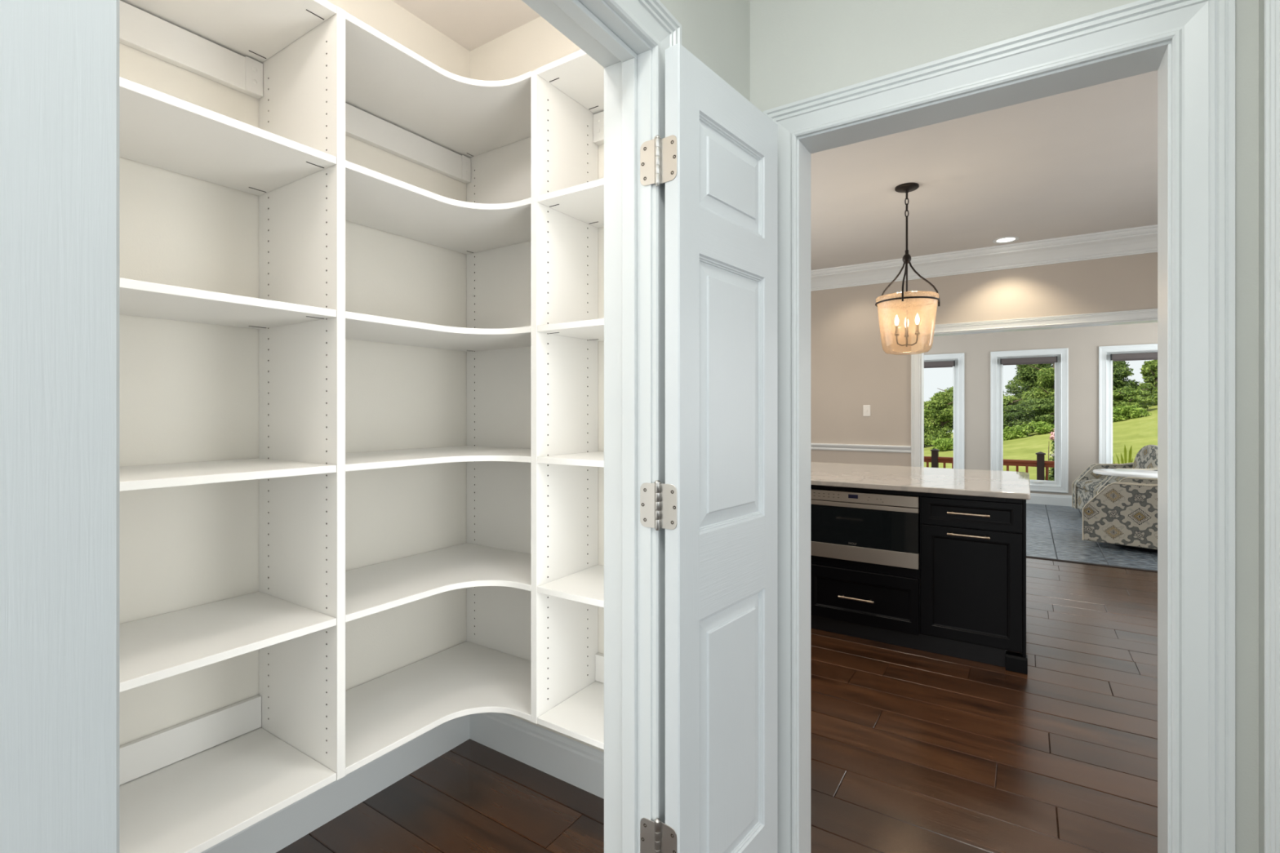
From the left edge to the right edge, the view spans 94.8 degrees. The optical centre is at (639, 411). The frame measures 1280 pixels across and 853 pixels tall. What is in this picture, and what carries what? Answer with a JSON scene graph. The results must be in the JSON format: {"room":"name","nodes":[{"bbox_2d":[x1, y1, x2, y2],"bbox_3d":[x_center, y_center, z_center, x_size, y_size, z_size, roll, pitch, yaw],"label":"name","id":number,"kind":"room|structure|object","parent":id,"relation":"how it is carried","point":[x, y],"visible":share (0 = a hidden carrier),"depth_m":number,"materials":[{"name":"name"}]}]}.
{"room":"hallway","nodes":[
{"label":"hallway","id":0,"kind":"room"},
{"bbox_2d":[119,0,470,746],"bbox_3d":[-1.200,-0.080,1.775,0.100,2.850,1.655,0,0,33],"label":"wall","id":1,"kind":"structure","parent":0,"point":[188,391],"depth_m":1.72,"materials":[{"name":"paint"}]},
{"bbox_2d":[119,0,345,852],"bbox_3d":[-1.180,-0.049,1.325,0.424,2.019,0.823,0,0,33],"label":"shelving unit","id":2,"kind":"object","parent":1,"relation":"attached to","point":[190,786],"visible":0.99,"depth_m":1.55,"materials":[{"name":"white wood"}]},
{"bbox_2d":[200,715,469,852],"bbox_3d":[-1.148,1.268,1.750,0.014,0.153,1.611,0,0,33],"label":"baseboard","id":3,"kind":"structure","parent":1,"relation":"attached to","point":[276,832],"depth_m":1.97,"materials":[{"name":"white paint"}]},
{"bbox_2d":[345,11,531,775],"bbox_3d":[-0.650,-0.049,1.936,0.642,2.019,0.779,0,0,33],"label":"shelving unit","id":4,"kind":"object","parent":1,"relation":"attached to","point":[475,133],"visible":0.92,"depth_m":2.06,"materials":[{"name":"white wood"}]},
{"bbox_2d":[470,16,604,751],"bbox_3d":[-0.736,-0.080,2.472,2.660,2.850,0.020,0,0,33],"label":"wall","id":5,"kind":"structure","parent":0,"point":[536,43],"depth_m":2.22,"materials":[{"name":"paint"}]},
{"bbox_2d":[469,712,604,799],"bbox_3d":[-0.203,1.268,2.103,1.208,0.153,0.014,0,0,33],"label":"baseboard","id":6,"kind":"structure","parent":5,"relation":"attached to","point":[581,766],"depth_m":2.20,"materials":[{"name":"white paint"}]},
{"bbox_2d":[530,49,604,749],"bbox_3d":[-0.019,-0.049,1.803,0.556,2.019,0.313,0,0,33],"label":"shelving unit","id":7,"kind":"object","parent":5,"relation":"attached to","point":[567,92],"visible":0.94,"depth_m":1.89,"materials":[{"name":"white wood"}]},
{"bbox_2d":[659,0,750,102],"bbox_3d":[-0.257,-0.080,0.799,0.091,2.850,2.056,0,0,33],"label":"wall","id":8,"kind":"structure","parent":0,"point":[717,33],"depth_m":1.40,"materials":[{"name":"paint"}]},
{"bbox_2d":[275,503,1157,852],"bbox_3d":[2.138,1.442,3.083,7.000,0.206,13.500,0,0,33],"label":"floor","id":9,"kind":"structure","parent":0,"point":[913,750],"depth_m":2.28,"materials":[{"name":"brown wood"}]},
{"bbox_2d":[810,484,1027,674],"bbox_3d":[1.239,0.896,4.074,2.410,0.898,1.027,0,0,33],"label":"kitchen island","id":10,"kind":"object","parent":9,"relation":"on","point":[966,598],"depth_m":3.28,"materials":[{"name":"black paint"}]},
{"bbox_2d":[810,462,1030,499],"bbox_3d":[1.290,0.431,4.195,2.482,0.031,1.288,0,0,33],"label":"island countertop","id":11,"kind":"structure","parent":10,"relation":"on","point":[973,482],"depth_m":3.57,"materials":[{"name":"white stone"}]},
{"bbox_2d":[1071,444,1157,510],"bbox_3d":[6.114,0.875,7.416,0.877,0.932,0.803,0,0,18],"label":"armchair","id":12,"kind":"object","parent":9,"relation":"on","point":[1088,484],"visible":0.37,"depth_m":7.52,"materials":[{"name":"fabric"}]},
{"bbox_2d":[1076,478,1104,492],"bbox_3d":[6.032,0.931,7.443,0.690,0.152,0.576,0,0,18],"label":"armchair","id":13,"kind":"object","parent":12,"relation":"on","point":[1083,485],"depth_m":7.53,"materials":[{"name":"fabric"}]},
{"bbox_2d":[1132,444,1157,468],"bbox_3d":[6.377,0.642,7.331,0.180,0.460,0.556,13,4,18],"label":"cushion","id":14,"kind":"object","parent":12,"relation":"on","point":[1147,457],"depth_m":7.30,"materials":[{"name":"fabric"}]},
{"bbox_2d":[1082,476,1157,552],"bbox_3d":[5.036,0.875,5.859,0.803,0.932,0.877,0,0,-42],"label":"armchair","id":15,"kind":"object","parent":9,"relation":"on","point":[1124,513],"visible":0.4,"depth_m":5.68,"materials":[{"name":"fabric"}]},
{"bbox_2d":[1093,468,1157,478],"bbox_3d":[5.630,1.014,6.720,0.730,0.658,0.730,0,0,33],"label":"side table","id":16,"kind":"object","parent":9,"relation":"on","point":[1110,472],"visible":0.41,"depth_m":6.67,"materials":[{"name":"white wood"}]},
{"bbox_2d":[391,0,1157,270],"bbox_3d":[1.354,-1.550,2.980,5.800,0.110,6.630,0,0,33],"label":"ceiling","id":17,"kind":"structure","parent":0,"point":[1082,161],"depth_m":3.70,"materials":[{"name":"paint"}]},
{"bbox_2d":[875,182,939,355],"bbox_3d":[1.779,-0.945,3.927,0.396,1.120,0.416,0,0,33],"label":"pendant lamp","id":18,"kind":"object","parent":17,"relation":"hanging from","point":[931,305],"visible":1,"depth_m":3.93,"materials":[{"name":"beige glass"}]},
{"bbox_2d":[992,236,1019,243],"bbox_3d":[3.200,-1.504,5.148,0.198,0.011,0.198,0,0,33],"label":"recessed light","id":19,"kind":"object","parent":17,"relation":"in","point":[1006,239],"visible":1,"depth_m":5.14,"materials":[{"name":"white paint"}]},
{"bbox_2d":[810,252,1157,466],"bbox_3d":[3.171,-0.080,5.663,5.700,2.850,0.150,0,0,33],"label":"wall","id":20,"kind":"structure","parent":0,"point":[851,370],"depth_m":5.95,"materials":[{"name":"beige paint"}]},
{"bbox_2d":[810,443,911,453],"bbox_3d":[1.719,0.377,6.507,2.347,0.071,0.030,0,0,33],"label":"trim","id":21,"kind":"structure","parent":20,"relation":"attached to","point":[854,447],"depth_m":6.12,"materials":[{"name":"white paint"}]},
{"bbox_2d":[862,404,870,416],"bbox_3d":[2.350,-0.013,6.101,0.072,0.115,0.016,0,0,33],"label":"light switch","id":22,"kind":"object","parent":20,"relation":"attached to","point":[866,408],"visible":1,"depth_m":6.11,"materials":[{"name":"white plastic"}]},
{"bbox_2d":[810,224,1157,291],"bbox_3d":[3.042,-1.411,5.558,5.600,0.188,0.168,0,0,33],"label":"trim","id":23,"kind":"structure","parent":20,"relation":"attached to","point":[1144,239],"depth_m":5.39,"materials":[{"name":"white paint"}]},
{"bbox_2d":[911,308,1157,466],"bbox_3d":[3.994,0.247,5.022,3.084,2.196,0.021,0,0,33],"label":"trim","id":24,"kind":"structure","parent":20,"relation":"attached to","point":[1151,313],"depth_m":5.55,"materials":[{"name":"white paint"}]},
{"bbox_2d":[750,0,1258,852],"bbox_3d":[1.569,-0.080,0.760,3.007,2.850,0.080,0,0,33],"label":"wall","id":25,"kind":"structure","parent":0,"point":[800,50],"depth_m":1.21,"materials":[{"name":"paint"}]},
{"bbox_2d":[0,0,119,852],"bbox_3d":[-0.520,0.320,0.283,0.026,2.030,0.412,0,0,34],"label":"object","id":26,"kind":"structure","parent":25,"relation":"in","point":[60,59],"depth_m":0.42,"materials":[{"name":"paint"}]},
{"bbox_2d":[551,0,636,852],"bbox_3d":[-0.245,0.322,0.817,0.031,2.047,0.830,0,0,33],"label":"trim","id":27,"kind":"structure","parent":25,"relation":"attached to","point":[575,10],"depth_m":1.15,"materials":[{"name":"white paint"}]},
{"bbox_2d":[521,0,681,852],"bbox_3d":[-0.245,0.278,0.817,0.134,2.134,1.004,0,0,33],"label":"door frame","id":28,"kind":"structure","parent":25,"relation":"attached to","point":[548,10],"depth_m":1.15,"materials":[{"name":"white paint"}]},
{"bbox_2d":[640,43,777,852],"bbox_3d":[0.167,0.320,1.288,0.084,2.030,0.426,0,0,39],"label":"door","id":29,"kind":"structure","parent":25,"relation":"in","point":[716,160],"depth_m":1.22,"materials":[{"name":"paint"}]},
{"bbox_2d":[796,40,1171,852],"bbox_3d":[0.719,0.321,1.329,0.734,2.048,0.101,0,0,33],"label":"trim","id":30,"kind":"structure","parent":25,"relation":"attached to","point":[1157,57],"depth_m":1.31,"materials":[{"name":"white paint"}]},
{"bbox_2d":[763,0,1235,852],"bbox_3d":[0.686,0.286,1.279,0.872,2.117,0.021,0,0,33],"label":"trim","id":31,"kind":"structure","parent":25,"relation":"attached to","point":[1202,33],"depth_m":1.08,"materials":[{"name":"white paint"}]},
{"bbox_2d":[924,322,1157,495],"bbox_3d":[5.797,0.045,8.671,6.800,2.600,0.140,0,0,33],"label":"wall","id":32,"kind":"structure","parent":0,"point":[1083,343],"depth_m":8.38,"materials":[{"name":"beige paint"}]},
{"bbox_2d":[924,352,964,469],"bbox_3d":[4.640,0.124,9.392,0.950,2.067,0.121,0,0,33],"label":"window","id":33,"kind":"structure","parent":32,"relation":"in","point":[958,370],"depth_m":9.16,"materials":[{"name":"white paint"}]},
{"bbox_2d":[924,360,955,368],"bbox_3d":[4.599,-0.745,9.330,0.698,0.099,0.058,0,0,33],"label":"roller blind","id":34,"kind":"object","parent":33,"relation":"attached to","point":[946,363],"visible":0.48,"depth_m":9.24,"materials":[{"name":"grey fabric"}]},
{"bbox_2d":[990,347,1068,493],"bbox_3d":[5.727,0.124,8.681,0.950,2.067,0.121,0,0,33],"label":"window","id":35,"kind":"structure","parent":32,"relation":"in","point":[1060,484],"depth_m":8.54,"materials":[{"name":"white paint"}]},
{"bbox_2d":[1000,355,1057,365],"bbox_3d":[5.686,-0.745,8.618,0.698,0.099,0.058,0,0,33],"label":"roller blind","id":36,"kind":"object","parent":35,"relation":"attached to","point":[1043,360],"visible":1,"depth_m":8.60,"materials":[{"name":"grey fabric"}]},
{"bbox_2d":[1026,493,1071,506],"bbox_3d":[5.755,1.268,8.607,6.800,0.153,0.014,0,0,33],"label":"baseboard","id":37,"kind":"structure","parent":32,"relation":"attached to","point":[1038,499],"depth_m":8.49,"materials":[{"name":"white paint"}]},
{"bbox_2d":[1098,343,1157,463],"bbox_3d":[6.811,0.124,7.971,0.950,2.067,0.121,0,0,33],"label":"window","id":38,"kind":"structure","parent":32,"relation":"in","point":[1105,365],"depth_m":8.16,"materials":[{"name":"white paint"}]},
{"bbox_2d":[1110,352,1157,361],"bbox_3d":[6.770,-0.745,7.909,0.698,0.099,0.058,0,0,33],"label":"roller blind","id":39,"kind":"object","parent":38,"relation":"attached to","point":[1140,356],"visible":0.56,"depth_m":7.95,"materials":[{"name":"grey fabric"}]},
{"bbox_2d":[1258,0,1264,852],"bbox_3d":[0.751,-0.080,-1.355,2.058,2.850,4.356,0,0,33],"label":"wall","id":40,"kind":"structure","parent":0,"point":[1261,2],"depth_m":1.02,"materials":[{"name":"paint"}]},
{"bbox_2d":[1264,0,1279,852],"bbox_3d":[0.500,0.286,0.159,0.021,2.117,1.867,0,0,33],"label":"trim","id":41,"kind":"structure","parent":40,"relation":"attached to","point":[1272,7],"depth_m":0.93,"materials":[{"name":"white paint"}]},
{"label":"outside","id":42,"kind":"structure","parent":0,"visible":0},
{"bbox_3d":[6.411,1.855,9.608,7.000,0.120,2.099,0,0,33],"label":"deck","id":43,"kind":"object","parent":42,"visible":0},
{"bbox_2d":[924,448,1054,480],"bbox_3d":[6.793,1.244,10.374,6.400,1.102,0.152,0,0,33],"label":"deck railing","id":44,"kind":"object","parent":43,"relation":"on","point":[1040,463],"visible":0.2,"depth_m":10.38,"materials":[{"name":"red wood"}]},
{"bbox_2d":[1112,445,1133,463],"bbox_3d":[7.420,1.145,9.018,0.347,1.300,0.458,0,0,-15],"label":"leafy plant","id":45,"kind":"object","parent":43,"relation":"on","point":[1130,460],"visible":0.11,"depth_m":8.97,"materials":[{"name":"green plant"}]},
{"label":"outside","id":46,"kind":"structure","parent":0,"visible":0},
{"bbox_2d":[924,404,1157,479],"bbox_3d":[45.582,-0.786,42.230,110.000,10.563,99.400,0,0,33],"label":"lawn","id":47,"kind":"structure","parent":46,"point":[1136,433],"depth_m":24.98,"materials":[{"name":"green plant"}]},
{"bbox_2d":[924,401,948,447],"bbox_3d":[19.357,0.876,40.098,3.052,3.444,2.854,0,0,37],"label":"tree","id":48,"kind":"object","parent":47,"relation":"on","point":[926,432],"visible":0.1,"depth_m":39.45,"materials":[{"name":"green plant"}]},
{"bbox_2d":[924,391,953,445],"bbox_3d":[18.892,0.511,37.221,2.773,3.668,2.355,0,0,25],"label":"tree","id":49,"kind":"object","parent":47,"relation":"on","point":[940,408],"visible":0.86,"depth_m":36.78,"materials":[{"name":"green plant"}]},
{"bbox_2d":[930,438,951,451],"bbox_3d":[16.930,1.922,32.953,1.298,0.886,1.002,0,0,-3],"label":"shrub","id":50,"kind":"object","parent":47,"relation":"on","point":[935,443],"visible":0.21,"depth_m":32.93,"materials":[{"name":"green plant"}]},
{"bbox_2d":[935,437,953,450],"bbox_3d":[16.839,1.751,32.027,1.302,0.738,1.346,0,0,-42],"label":"shrub","id":51,"kind":"object","parent":47,"relation":"on","point":[948,443],"visible":0.69,"depth_m":31.94,"materials":[{"name":"green plant"}]},
{"bbox_2d":[938,386,953,429],"bbox_3d":[21.515,0.074,39.801,3.190,4.074,2.571,0,0,30],"label":"tree","id":52,"kind":"object","parent":47,"relation":"on","point":[950,391],"visible":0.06,"depth_m":39.68,"materials":[{"name":"green plant"}]},
{"bbox_2d":[1003,425,1018,440],"bbox_3d":[19.825,1.201,31.790,1.073,0.953,1.368,0,0,-14],"label":"shrub","id":53,"kind":"object","parent":47,"relation":"on","point":[1010,433],"visible":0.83,"depth_m":31.45,"materials":[{"name":"green plant"}]},
{"bbox_2d":[1003,395,1022,426],"bbox_3d":[22.335,0.221,35.540,2.084,2.550,2.331,0,0,-23],"label":"tree","id":54,"kind":"object","parent":47,"relation":"on","point":[1008,400],"visible":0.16,"depth_m":35.41,"materials":[{"name":"green plant"}]},
{"bbox_2d":[1003,404,1039,434],"bbox_3d":[21.421,0.508,33.215,2.404,1.914,2.086,0,0,8],"label":"tree","id":55,"kind":"object","parent":47,"relation":"on","point":[1010,413],"visible":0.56,"depth_m":32.80,"materials":[{"name":"green plant"}]},
{"bbox_2d":[1012,423,1032,438],"bbox_3d":[20.462,1.050,31.381,1.172,0.890,1.250,0,0,33],"label":"shrub","id":56,"kind":"object","parent":47,"relation":"on","point":[1023,431],"visible":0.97,"depth_m":31.10,"materials":[{"name":"green plant"}]},
{"bbox_2d":[1004,363,1053,403],"bbox_3d":[25.176,-1.323,37.781,2.732,4.842,2.642,0,0,-12],"label":"tree","id":57,"kind":"object","parent":47,"relation":"on","point":[1028,374],"visible":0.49,"depth_m":37.61,"materials":[{"name":"green plant"}]},
{"bbox_2d":[1014,397,1054,425],"bbox_3d":[22.147,0.215,32.689,2.517,2.035,2.121,0,0,33],"label":"tree","id":58,"kind":"object","parent":47,"relation":"on","point":[1041,406],"visible":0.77,"depth_m":32.17,"materials":[{"name":"green plant"}]},
{"bbox_2d":[1017,363,1054,422],"bbox_3d":[24.153,-1.534,34.461,3.469,4.922,2.827,0,0,33],"label":"tree","id":59,"kind":"object","parent":47,"relation":"on","point":[1046,380],"visible":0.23,"depth_m":34.22,"materials":[{"name":"green plant"}]},
{"bbox_2d":[1028,419,1054,434],"bbox_3d":[21.151,0.817,31.029,1.237,0.837,1.181,0,0,10],"label":"shrub","id":60,"kind":"object","parent":47,"relation":"on","point":[1042,427],"visible":0.98,"depth_m":30.87,"materials":[{"name":"green plant"}]},
{"bbox_2d":[1044,428,1054,480],"bbox_3d":[7.756,1.327,10.936,0.411,2.172,0.456,0,0,-31],"label":"flowering shrub","id":61,"kind":"object","parent":47,"relation":"on","point":[1051,477],"visible":0.19,"depth_m":10.94,"materials":[{"name":"green plant"}]},
{"bbox_2d":[1112,404,1128,422],"bbox_3d":[24.027,0.091,29.683,0.988,0.878,1.429,0,0,33],"label":"shrub","id":62,"kind":"object","parent":47,"relation":"on","point":[1118,412],"visible":0.82,"depth_m":29.27,"materials":[{"name":"green plant"}]},
{"bbox_2d":[1112,360,1142,390],"bbox_3d":[28.347,-1.626,35.207,2.174,3.641,2.687,0,0,-41],"label":"tree","id":63,"kind":"object","parent":47,"relation":"on","point":[1120,371],"visible":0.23,"depth_m":34.53,"materials":[{"name":"green plant"}]},
{"bbox_2d":[1112,386,1155,412],"bbox_3d":[25.767,-0.502,31.055,2.201,1.664,2.061,0,0,12],"label":"tree","id":64,"kind":"object","parent":47,"relation":"on","point":[1124,396],"visible":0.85,"depth_m":30.49,"materials":[{"name":"green plant"}]},
{"bbox_2d":[1124,404,1151,418],"bbox_3d":[24.658,0.017,29.215,1.135,0.810,1.080,0,0,33],"label":"shrub","id":65,"kind":"object","parent":47,"relation":"on","point":[1135,412],"visible":0.96,"depth_m":29.00,"materials":[{"name":"green plant"}]},
{"bbox_2d":[1136,360,1157,404],"bbox_3d":[28.696,-1.608,32.629,1.550,2.772,1.831,0,0,-42],"label":"tree","id":66,"kind":"object","parent":47,"relation":"on","point":[1149,370],"visible":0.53,"depth_m":32.61,"materials":[{"name":"green plant"}]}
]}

